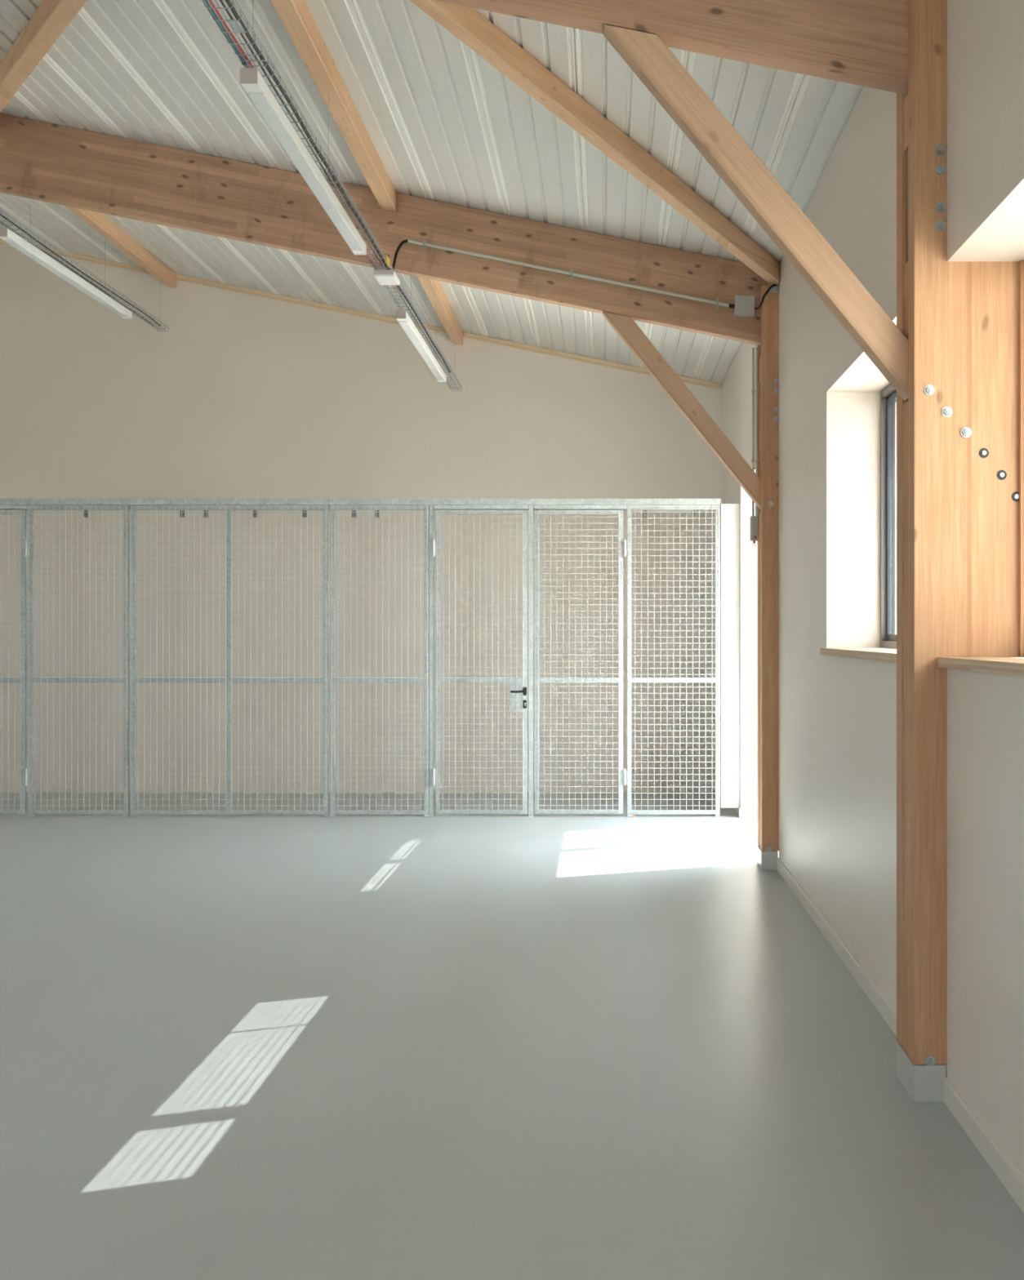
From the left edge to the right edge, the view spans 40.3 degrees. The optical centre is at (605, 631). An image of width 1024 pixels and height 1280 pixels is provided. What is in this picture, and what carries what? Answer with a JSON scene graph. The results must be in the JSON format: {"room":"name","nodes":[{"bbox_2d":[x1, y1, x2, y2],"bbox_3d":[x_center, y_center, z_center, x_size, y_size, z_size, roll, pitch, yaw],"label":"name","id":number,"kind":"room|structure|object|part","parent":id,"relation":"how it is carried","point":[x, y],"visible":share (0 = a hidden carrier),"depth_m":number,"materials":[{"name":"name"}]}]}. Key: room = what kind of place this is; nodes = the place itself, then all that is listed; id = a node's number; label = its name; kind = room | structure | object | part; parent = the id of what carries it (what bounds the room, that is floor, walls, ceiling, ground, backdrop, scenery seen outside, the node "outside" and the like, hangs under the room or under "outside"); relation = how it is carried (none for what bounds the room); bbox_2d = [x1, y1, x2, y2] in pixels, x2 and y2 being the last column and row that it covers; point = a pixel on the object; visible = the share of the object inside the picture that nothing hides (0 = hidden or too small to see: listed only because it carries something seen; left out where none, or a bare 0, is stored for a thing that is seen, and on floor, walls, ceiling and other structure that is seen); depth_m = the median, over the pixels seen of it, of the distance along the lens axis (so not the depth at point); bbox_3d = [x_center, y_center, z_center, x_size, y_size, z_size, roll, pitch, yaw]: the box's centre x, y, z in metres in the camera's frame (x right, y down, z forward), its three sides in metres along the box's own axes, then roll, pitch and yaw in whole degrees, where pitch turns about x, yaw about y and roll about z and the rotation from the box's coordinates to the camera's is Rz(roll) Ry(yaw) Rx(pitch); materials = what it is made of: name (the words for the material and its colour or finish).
{"room":"empty warehouse","nodes":[
{"label":"empty warehouse","id":0,"kind":"room"},
{"bbox_2d":[0,244,721,791],"bbox_3d":[-3.130,-1.252,13.100,8.440,5.504,0.300,0,0,0],"label":"wall","id":1,"kind":"structure","parent":0,"point":[242,396],"depth_m":12.95,"materials":[{"name":"paint"}]},
{"bbox_2d":[0,238,151,274],"bbox_3d":[-5.572,-3.622,12.932,2.935,0.638,0.034,0,0,0],"label":"trim","id":2,"kind":"structure","parent":1,"relation":"attached to","point":[73,255],"depth_m":12.91,"materials":[{"name":"brown wood"}]},
{"bbox_2d":[175,273,447,333],"bbox_3d":[-2.712,-3.044,12.932,2.567,0.564,0.034,0,0,0],"label":"trim","id":3,"kind":"structure","parent":1,"relation":"attached to","point":[178,277],"depth_m":12.91,"materials":[{"name":"brown wood"}]},
{"bbox_2d":[462,331,720,389],"bbox_3d":[-0.123,-2.522,12.932,2.397,0.530,0.034,0,0,0],"label":"trim","id":4,"kind":"structure","parent":1,"relation":"attached to","point":[465,335],"depth_m":12.91,"materials":[{"name":"brown wood"}]},
{"bbox_2d":[0,0,862,384],"bbox_3d":[-2.950,-3.217,4.875,8.800,1.975,16.750,0,0,0],"label":"ceiling","id":5,"kind":"structure","parent":0,"point":[444,124],"depth_m":7.60,"materials":[{"name":"white metal"}]},
{"bbox_2d":[0,0,87,112],"bbox_3d":[-2.684,-3.008,6.760,0.094,0.644,4.871,0,0,-32],"label":"ceiling beam","id":6,"kind":"structure","parent":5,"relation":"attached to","point":[51,19],"depth_m":7.09,"materials":[{"name":"brown wood"}]},
{"bbox_2d":[0,198,168,331],"bbox_3d":[-4.035,-2.974,9.636,0.105,0.472,6.072,0,0,0],"label":"cable tray","id":7,"kind":"object","parent":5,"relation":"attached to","point":[6,224],"visible":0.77,"depth_m":10.76,"materials":[{"name":"metal"}]},
{"bbox_2d":[0,227,132,319],"bbox_3d":[-4.030,-2.687,10.505,0.068,0.100,2.450,0,0,0],"label":"light","id":8,"kind":"object","parent":7,"relation":"attached to","point":[20,243],"visible":1,"depth_m":10.24,"materials":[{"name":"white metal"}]},
{"bbox_2d":[0,221,153,325],"bbox_3d":[-4.065,-2.754,10.750,0.017,0.013,3.500,0,0,0],"label":"cable","id":9,"kind":"object","parent":7,"relation":"in","point":[0,221],"visible":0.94,"depth_m":10.73,"materials":[{"name":"black rubber"}]},
{"bbox_2d":[0,213,160,325],"bbox_3d":[-4.005,-2.756,9.600,0.022,0.020,5.800,0,0,0],"label":"cable","id":10,"kind":"object","parent":7,"relation":"in","point":[3,216],"visible":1,"depth_m":10.43,"materials":[{"name":"plastic"}]},
{"bbox_2d":[409,0,779,284],"bbox_3d":[-0.103,-2.483,6.718,0.094,0.608,4.816,0,0,30],"label":"ceiling beam","id":11,"kind":"structure","parent":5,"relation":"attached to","point":[469,26],"depth_m":6.71,"materials":[{"name":"brown wood"}]},
{"bbox_2d":[0,791,1023,1279],"bbox_3d":[-2.950,1.560,4.875,8.800,0.120,16.750,0,0,0],"label":"floor","id":12,"kind":"structure","parent":0,"point":[233,1046],"depth_m":4.89,"materials":[{"name":"concrete"}]},
{"bbox_2d":[27,505,129,816],"bbox_3d":[-4.270,0.238,11.267,0.812,2.525,0.057,0,0,0],"label":"mesh panel","id":13,"kind":"object","parent":12,"relation":"on","point":[31,679],"visible":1,"depth_m":11.24,"materials":[{"name":"metal"}]},
{"bbox_2d":[0,509,28,813],"bbox_3d":[-5.064,0.246,11.252,0.789,2.464,0.057,0,0,0],"label":"door","id":14,"kind":"structure","parent":13,"relation":"attached to","point":[24,548],"depth_m":11.25,"materials":[{"name":"metal"}]},
{"bbox_3d":[-5.078,-0.969,11.265,0.689,0.034,0.030,0,0,0],"label":"rail","id":15,"kind":"part","parent":14,"relation":"part of","materials":[{"name":"metal"}]},
{"bbox_3d":[-5.078,0.395,11.265,0.689,0.040,0.030,0,0,0],"label":"rail","id":16,"kind":"part","parent":14,"relation":"part of","materials":[{"name":"metal"}]},
{"bbox_3d":[-5.078,1.461,11.265,0.689,0.034,0.030,0,0,0],"label":"rail","id":17,"kind":"part","parent":14,"relation":"part of","materials":[{"name":"metal"}]},
{"bbox_3d":[-4.270,-1.007,11.265,0.740,0.035,0.030,0,0,0],"label":"rail","id":18,"kind":"part","parent":13,"relation":"part of","materials":[{"name":"metal"}]},
{"bbox_3d":[-4.270,0.395,11.265,0.740,0.040,0.030,0,0,0],"label":"rail","id":19,"kind":"part","parent":13,"relation":"part of","materials":[{"name":"metal"}]},
{"bbox_3d":[-4.270,1.465,11.265,0.740,0.034,0.030,0,0,0],"label":"rail","id":20,"kind":"part","parent":13,"relation":"part of","materials":[{"name":"metal"}]},
{"bbox_2d":[129,505,328,816],"bbox_3d":[-3.048,0.238,11.267,1.596,2.525,0.057,0,0,0],"label":"mesh panel","id":21,"kind":"object","parent":12,"relation":"on","point":[134,679],"visible":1,"depth_m":11.24,"materials":[{"name":"metal"}]},
{"bbox_3d":[-3.438,-1.007,11.265,0.744,0.035,0.030,0,0,0],"label":"rail","id":22,"kind":"part","parent":21,"relation":"part of","materials":[{"name":"metal"}]},
{"bbox_3d":[-3.438,0.395,11.265,0.744,0.040,0.030,0,0,0],"label":"rail","id":23,"kind":"part","parent":21,"relation":"part of","materials":[{"name":"metal"}]},
{"bbox_3d":[-3.438,1.465,11.265,0.744,0.034,0.030,0,0,0],"label":"rail","id":24,"kind":"part","parent":21,"relation":"part of","materials":[{"name":"metal"}]},
{"bbox_2d":[128,498,329,517],"bbox_3d":[-3.047,-1.003,11.294,1.612,0.142,0.132,0,0,0],"label":"channel","id":25,"kind":"object","parent":21,"relation":"on","point":[131,501],"visible":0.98,"depth_m":11.23,"materials":[{"name":"metal"}]},
{"bbox_3d":[-2.658,-1.007,11.265,0.744,0.035,0.030,0,0,0],"label":"rail","id":26,"kind":"part","parent":21,"relation":"part of","materials":[{"name":"metal"}]},
{"bbox_3d":[-2.658,0.395,11.265,0.744,0.040,0.030,0,0,0],"label":"rail","id":27,"kind":"part","parent":21,"relation":"part of","materials":[{"name":"metal"}]},
{"bbox_3d":[-2.658,1.465,11.265,0.744,0.034,0.030,0,0,0],"label":"rail","id":28,"kind":"part","parent":21,"relation":"part of","materials":[{"name":"metal"}]},
{"bbox_2d":[329,505,429,816],"bbox_3d":[-1.829,0.238,11.267,0.798,2.525,0.057,0,0,0],"label":"mesh panel","id":29,"kind":"object","parent":12,"relation":"on","point":[333,679],"visible":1,"depth_m":11.25,"materials":[{"name":"metal"}]},
{"bbox_3d":[-1.829,-1.007,11.265,0.726,0.035,0.030,0,0,0],"label":"rail","id":30,"kind":"part","parent":29,"relation":"part of","materials":[{"name":"metal"}]},
{"bbox_3d":[-1.829,0.395,11.265,0.726,0.040,0.030,0,0,0],"label":"rail","id":31,"kind":"part","parent":29,"relation":"part of","materials":[{"name":"metal"}]},
{"bbox_3d":[-1.829,1.465,11.265,0.726,0.034,0.030,0,0,0],"label":"rail","id":32,"kind":"part","parent":29,"relation":"part of","materials":[{"name":"metal"}]},
{"bbox_2d":[328,498,719,517],"bbox_3d":[-0.653,-1.003,11.294,3.170,0.142,0.132,0,0,0],"label":"rail","id":33,"kind":"object","parent":29,"relation":"on","point":[626,502],"visible":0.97,"depth_m":11.23,"materials":[{"name":"galvanised steel"}]},
{"bbox_2d":[433,505,528,509],"bbox_3d":[-1.007,-1.008,11.269,0.765,0.033,0.042,0,0,0],"label":"lintel","id":34,"kind":"object","parent":33,"relation":"attached to","point":[435,507],"visible":1,"depth_m":11.25,"materials":[{"name":"metal"}]},
{"bbox_2d":[533,505,626,509],"bbox_3d":[-0.205,-1.008,11.269,0.752,0.033,0.042,0,0,0],"label":"lintel","id":35,"kind":"object","parent":33,"relation":"attached to","point":[535,507],"visible":1,"depth_m":11.25,"materials":[{"name":"metal"}]},
{"bbox_2d":[428,505,434,817],"bbox_3d":[-1.409,0.238,11.271,0.040,2.525,0.082,0,0,0],"label":"post","id":36,"kind":"object","parent":12,"relation":"on","point":[431,507],"visible":1,"depth_m":11.25,"materials":[{"name":"metal"}]},
{"bbox_2d":[431,509,527,813],"bbox_3d":[-1.017,0.246,11.231,0.774,2.464,0.098,0,0,0],"label":"door","id":37,"kind":"structure","parent":36,"relation":"attached to","point":[519,685],"depth_m":11.24,"materials":[{"name":"metal"}]},
{"bbox_3d":[-1.004,-0.969,11.265,0.672,0.034,0.030,0,0,0],"label":"rail","id":38,"kind":"part","parent":37,"relation":"part of","materials":[{"name":"metal"}]},
{"bbox_3d":[-1.004,0.395,11.265,0.672,0.040,0.030,0,0,0],"label":"rail","id":39,"kind":"part","parent":37,"relation":"part of","materials":[{"name":"metal"}]},
{"bbox_3d":[-1.004,1.461,11.265,0.672,0.034,0.030,0,0,0],"label":"rail","id":40,"kind":"part","parent":37,"relation":"part of","materials":[{"name":"metal"}]},
{"bbox_3d":[-0.701,0.485,11.216,0.129,0.064,0.067,0,0,0],"label":"lever handle","id":41,"kind":"part","parent":37,"relation":"part of","materials":[{"name":"black metal"}]},
{"bbox_3d":[-0.693,0.525,11.251,0.125,0.246,0.003,0,0,0],"label":"lock plate","id":42,"kind":"part","parent":37,"relation":"part of","materials":[{"name":"metal"}]},
{"bbox_2d":[528,505,533,817],"bbox_3d":[-0.603,0.238,11.271,0.046,2.525,0.082,0,0,0],"label":"post","id":43,"kind":"object","parent":12,"relation":"on","point":[531,814],"visible":1,"depth_m":11.25,"materials":[{"name":"metal"}]},
{"bbox_2d":[626,505,719,816],"bbox_3d":[0.553,0.238,11.267,0.753,2.525,0.057,0,0,0],"label":"mesh panel","id":44,"kind":"object","parent":12,"relation":"on","point":[717,679],"visible":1,"depth_m":11.24,"materials":[{"name":"metal"}]},
{"bbox_2d":[534,509,626,813],"bbox_3d":[-0.200,0.246,11.252,0.746,2.464,0.057,0,0,0],"label":"door","id":45,"kind":"structure","parent":44,"relation":"attached to","point":[622,544],"depth_m":11.25,"materials":[{"name":"metal"}]},
{"bbox_3d":[-0.214,-0.969,11.265,0.646,0.034,0.030,0,0,0],"label":"rail","id":46,"kind":"part","parent":45,"relation":"part of","materials":[{"name":"metal"}]},
{"bbox_3d":[-0.214,0.395,11.265,0.646,0.040,0.030,0,0,0],"label":"rail","id":47,"kind":"part","parent":45,"relation":"part of","materials":[{"name":"metal"}]},
{"bbox_3d":[-0.214,1.461,11.265,0.646,0.034,0.030,0,0,0],"label":"rail","id":48,"kind":"part","parent":45,"relation":"part of","materials":[{"name":"metal"}]},
{"bbox_3d":[0.553,-1.007,11.265,0.681,0.035,0.030,0,0,0],"label":"rail","id":49,"kind":"part","parent":44,"relation":"part of","materials":[{"name":"metal"}]},
{"bbox_3d":[0.553,0.395,11.265,0.681,0.040,0.030,0,0,0],"label":"rail","id":50,"kind":"part","parent":44,"relation":"part of","materials":[{"name":"metal"}]},
{"bbox_3d":[0.553,1.465,11.265,0.681,0.034,0.030,0,0,0],"label":"rail","id":51,"kind":"part","parent":44,"relation":"part of","materials":[{"name":"metal"}]},
{"bbox_2d":[756,284,778,870],"bbox_3d":[1.167,-0.338,8.859,0.371,3.675,0.290,0,0,0],"label":"timber post","id":52,"kind":"object","parent":12,"relation":"on","point":[767,544],"depth_m":8.73,"materials":[{"name":"brown wood"}]},
{"bbox_2d":[0,112,770,345],"bbox_3d":[-2.978,-2.878,8.866,8.125,2.124,0.090,0,0,0],"label":"rafter","id":53,"kind":"object","parent":52,"relation":"on","point":[40,160],"visible":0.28,"depth_m":8.82,"materials":[{"name":"brown wood"}]},
{"bbox_2d":[64,205,176,287],"bbox_3d":[-4.050,-3.276,10.930,0.100,0.143,4.036,0,0,0],"label":"purlin","id":54,"kind":"object","parent":53,"relation":"attached to","point":[98,221],"visible":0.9,"depth_m":11.65,"materials":[{"name":"brown wood"}]},
{"bbox_2d":[270,0,396,211],"bbox_3d":[-1.375,-2.736,6.715,0.100,0.143,4.208,0,0,0],"label":"purlin","id":55,"kind":"object","parent":53,"relation":"attached to","point":[295,15],"visible":1,"depth_m":6.96,"materials":[{"name":"brown wood"}]},
{"bbox_2d":[204,0,462,391],"bbox_3d":[-1.362,-2.434,7.650,0.105,0.473,10.105,0,0,0],"label":"cable tray","id":56,"kind":"object","parent":55,"relation":"hanging from","point":[241,11],"depth_m":6.34,"materials":[{"name":"metal"}]},
{"bbox_2d":[201,0,248,67],"bbox_3d":[-1.403,-2.211,4.150,0.016,0.016,2.900,0,0,0],"label":"cable","id":57,"kind":"object","parent":56,"relation":"in","point":[205,2],"visible":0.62,"depth_m":5.12,"materials":[{"name":"plastic"}]},
{"bbox_2d":[208,0,253,67],"bbox_3d":[-1.389,-2.219,4.100,0.014,0.014,2.800,0,0,0],"label":"cable","id":58,"kind":"object","parent":56,"relation":"in","point":[210,1],"visible":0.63,"depth_m":5.17,"materials":[{"name":"red plastic"}]},
{"bbox_3d":[-1.345,-2.210,5.070,0.035,0.004,0.100,0,0,0],"label":"tray bracket","id":59,"kind":"part","parent":56,"relation":"part of","materials":[{"name":"silver metal"}]},
{"bbox_2d":[240,67,366,255],"bbox_3d":[-1.366,-2.147,6.535,0.068,0.100,2.430,0,0,0],"label":"light","id":60,"kind":"object","parent":56,"relation":"attached to","point":[251,79],"visible":1,"depth_m":6.12,"materials":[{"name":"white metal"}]},
{"bbox_2d":[219,0,452,380],"bbox_3d":[-1.345,-2.213,7.452,0.013,0.011,9.504,0,0,0],"label":"cable","id":61,"kind":"object","parent":56,"relation":"in","point":[221,2],"visible":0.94,"depth_m":6.06,"materials":[{"name":"black rubber"}]},
{"bbox_2d":[225,0,450,373],"bbox_3d":[-1.329,-2.223,7.300,0.022,0.022,9.200,0,0,0],"label":"cable","id":62,"kind":"object","parent":56,"relation":"in","point":[228,2],"visible":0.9,"depth_m":6.30,"materials":[{"name":"plastic"}]},
{"bbox_2d":[368,245,402,297],"bbox_3d":[-1.363,-2.224,8.605,0.036,0.024,1.210,0,0,0],"label":"cable","id":63,"kind":"object","parent":56,"relation":"in","point":[369,246],"visible":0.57,"depth_m":8.42,"materials":[{"name":"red plastic"}]},
{"bbox_2d":[373,266,399,284],"bbox_3d":[-1.318,-2.159,8.381,0.124,0.081,0.238,0,0,0],"label":"junction box","id":64,"kind":"object","parent":56,"relation":"attached to","point":[383,276],"visible":1,"depth_m":8.32,"materials":[{"name":"white plastic"}]},
{"bbox_3d":[-1.318,-2.139,8.266,0.116,0.027,0.008,0,0,0],"label":"plate","id":65,"kind":"part","parent":64,"relation":"part of","materials":[{"name":"grey plastic"}]},
{"bbox_3d":[-1.318,-2.120,8.385,0.112,0.004,0.218,0,0,0],"label":"lid","id":66,"kind":"part","parent":64,"relation":"part of","materials":[{"name":"white paint"}]},
{"bbox_2d":[384,254,390,266],"bbox_3d":[-1.316,-2.240,8.390,0.012,0.040,0.120,0,0,0],"label":"cable tie","id":67,"kind":"object","parent":56,"relation":"attached to","point":[386,255],"visible":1,"depth_m":8.38,"materials":[{"name":"yellow plastic"}]},
{"bbox_2d":[395,309,446,382],"bbox_3d":[-1.372,-2.147,10.510,0.068,0.100,2.380,0,0,0],"label":"light","id":68,"kind":"object","parent":56,"relation":"attached to","point":[402,317],"visible":1,"depth_m":10.19,"materials":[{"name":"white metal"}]},
{"bbox_2d":[417,276,462,345],"bbox_3d":[-1.375,-2.736,10.930,0.100,0.143,4.036,0,0,0],"label":"purlin","id":69,"kind":"object","parent":53,"relation":"attached to","point":[433,289],"visible":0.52,"depth_m":11.60,"materials":[{"name":"brown wood"}]},
{"bbox_2d":[407,239,728,308],"bbox_3d":[-0.232,-2.269,8.805,2.038,0.436,0.030,0,0,0],"label":"conduit","id":70,"kind":"object","parent":53,"relation":"attached to","point":[424,243],"visible":1,"depth_m":8.80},
{"bbox_2d":[389,240,408,270],"bbox_3d":[-1.317,-2.349,8.672,0.072,0.271,0.303,0,0,14],"label":"cable","id":71,"kind":"object","parent":70,"relation":"attached to","point":[402,242],"visible":0.77,"depth_m":8.77,"materials":[{"name":"black rubber"}]},
{"bbox_2d":[728,295,754,316],"bbox_3d":[0.863,-2.058,8.788,0.162,0.128,0.064,0,0,0],"label":"junction box","id":72,"kind":"object","parent":53,"relation":"attached to","point":[744,306],"visible":1,"depth_m":8.76,"materials":[{"name":"grey plastic"}]},
{"bbox_2d":[754,284,776,310],"bbox_3d":[0.992,-2.105,8.726,0.168,0.147,0.060,0,0,32],"label":"cable","id":73,"kind":"object","parent":72,"relation":"attached to","point":[772,285],"visible":1,"depth_m":8.70,"materials":[{"name":"black rubber"}]},
{"bbox_2d":[602,311,759,509],"bbox_3d":[0.488,-1.407,8.865,1.012,1.249,0.088,0,0,0],"label":"knee brace","id":74,"kind":"object","parent":52,"relation":"attached to","point":[624,326],"visible":0.96,"depth_m":8.82,"materials":[{"name":"brown wood"}]},
{"bbox_2d":[751,347,755,515],"bbox_3d":[0.964,-1.286,8.964,0.042,1.087,0.022,0,0,0],"label":"conduit","id":75,"kind":"object","parent":52,"relation":"attached to","point":[753,392],"visible":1,"depth_m":8.96,"materials":[{"name":"grey plastic"}]},
{"bbox_2d":[749,515,758,546],"bbox_3d":[0.960,-0.644,8.952,0.048,0.197,0.076,0,0,0],"label":"switch box","id":76,"kind":"object","parent":52,"relation":"attached to","point":[753,520],"visible":1,"depth_m":8.92,"materials":[{"name":"grey plastic"}]},
{"bbox_2d":[754,346,758,515],"bbox_3d":[0.974,-1.286,8.934,0.023,1.087,0.022,0,0,0],"label":"conduit","id":77,"kind":"object","parent":52,"relation":"attached to","point":[756,390],"visible":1,"depth_m":8.93,"materials":[{"name":"grey plastic"}]},
{"bbox_3d":[1.062,-2.152,8.722,0.053,0.045,0.014,0,0,0],"label":"steel bracket","id":78,"kind":"part","parent":52,"relation":"part of","materials":[{"name":"silver metal"}]},
{"bbox_2d":[894,0,1023,1102],"bbox_3d":[1.167,-0.338,4.556,0.371,3.675,0.296,0,0,0],"label":"timber post","id":79,"kind":"object","parent":12,"relation":"on","point":[960,422],"visible":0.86,"depth_m":4.43,"materials":[{"name":"brown wood"}]},
{"bbox_2d":[435,0,907,94],"bbox_3d":[-2.978,-2.852,4.566,8.125,2.176,0.090,0,0,0],"label":"rafter","id":80,"kind":"object","parent":79,"relation":"on","point":[860,42],"visible":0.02,"depth_m":4.52,"materials":[{"name":"brown wood"}]},
{"bbox_2d":[603,24,907,400],"bbox_3d":[0.494,-1.371,4.565,0.999,1.214,0.088,0,0,0],"label":"knee brace","id":81,"kind":"object","parent":79,"relation":"attached to","point":[646,54],"visible":1,"depth_m":4.52,"materials":[{"name":"brown wood"}]},
{"bbox_3d":[-6.272,0.238,11.267,1.532,2.525,0.057,0,0,0],"label":"mesh panel","id":82,"kind":"object","parent":12,"relation":"on","visible":0},
{"bbox_2d":[0,498,130,517],"bbox_3d":[-5.447,-1.003,11.294,3.182,0.142,0.132,0,0,0],"label":"channel","id":83,"kind":"object","parent":82,"relation":"on","point":[2,501],"visible":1,"depth_m":11.23,"materials":[{"name":"metal"}]},
{"bbox_2d":[0,505,27,509],"bbox_3d":[-5.084,-1.008,11.269,0.812,0.033,0.042,0,0,0],"label":"lintel","id":84,"kind":"object","parent":83,"relation":"attached to","point":[2,507],"visible":1,"depth_m":11.25,"materials":[{"name":"metal"}]},
{"bbox_2d":[721,0,1023,1176],"bbox_3d":[1.270,-0.400,5.025,0.360,3.800,16.450,0,0,0],"label":"wall","id":85,"kind":"structure","parent":0,"point":[837,715],"depth_m":5.96,"materials":[{"name":"paint"}]},
{"bbox_2d":[720,503,739,808],"bbox_3d":[1.013,0.198,11.270,0.151,2.464,0.040,0,0,0],"label":"board","id":86,"kind":"object","parent":85,"relation":"attached to","point":[729,513],"visible":1,"depth_m":11.25,"materials":[{"name":"white paint"}]},
{"bbox_2d":[737,807,740,817],"bbox_3d":[1.085,1.460,11.205,0.014,0.080,0.070,0,0,0],"label":"baseboard","id":87,"kind":"structure","parent":85,"relation":"attached to","point":[739,808],"depth_m":11.17,"materials":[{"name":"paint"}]},
{"bbox_2d":[776,857,896,1035],"bbox_3d":[1.085,1.460,6.715,0.014,0.080,4.020,0,0,0],"label":"baseboard","id":88,"kind":"structure","parent":85,"relation":"attached to","point":[873,992],"depth_m":6.27,"materials":[{"name":"paint"}]},
{"bbox_2d":[819,383,896,662],"bbox_3d":[1.240,-0.532,5.780,0.360,1.295,2.160,0,0,0],"label":"window","id":89,"kind":"structure","parent":85,"relation":"in","point":[886,652],"depth_m":6.77,"materials":[{"name":"grey metal"}]},
{"bbox_3d":[1.206,0.098,5.782,0.293,0.034,2.157,0,0,0],"label":"sill","id":90,"kind":"part","parent":89,"relation":"part of","materials":[{"name":"brown wood"}]},
{"bbox_3d":[1.387,-0.549,5.770,0.067,1.261,2.140,0,0,0],"label":"frame","id":91,"kind":"part","parent":89,"relation":"part of","materials":[{"name":"grey metal"}]},
{"bbox_3d":[1.394,-0.549,6.112,0.036,1.191,1.387,0,0,0],"label":"sash","id":92,"kind":"part","parent":89,"relation":"part of","materials":[{"name":"metal"}]},
{"bbox_2d":[937,657,1023,676],"bbox_3d":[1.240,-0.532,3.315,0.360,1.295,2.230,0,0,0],"label":"window sill","id":93,"kind":"structure","parent":85,"relation":"in","point":[1014,666],"depth_m":3.93,"materials":[{"name":"brown wood"}]},
{"bbox_2d":[943,1077,1023,1213],"bbox_3d":[1.085,1.460,0.613,0.014,0.080,7.625,0,0,0],"label":"baseboard","id":94,"kind":"structure","parent":85,"relation":"attached to","point":[1005,1170],"depth_m":3.93,"materials":[{"name":"paint"}]}
]}

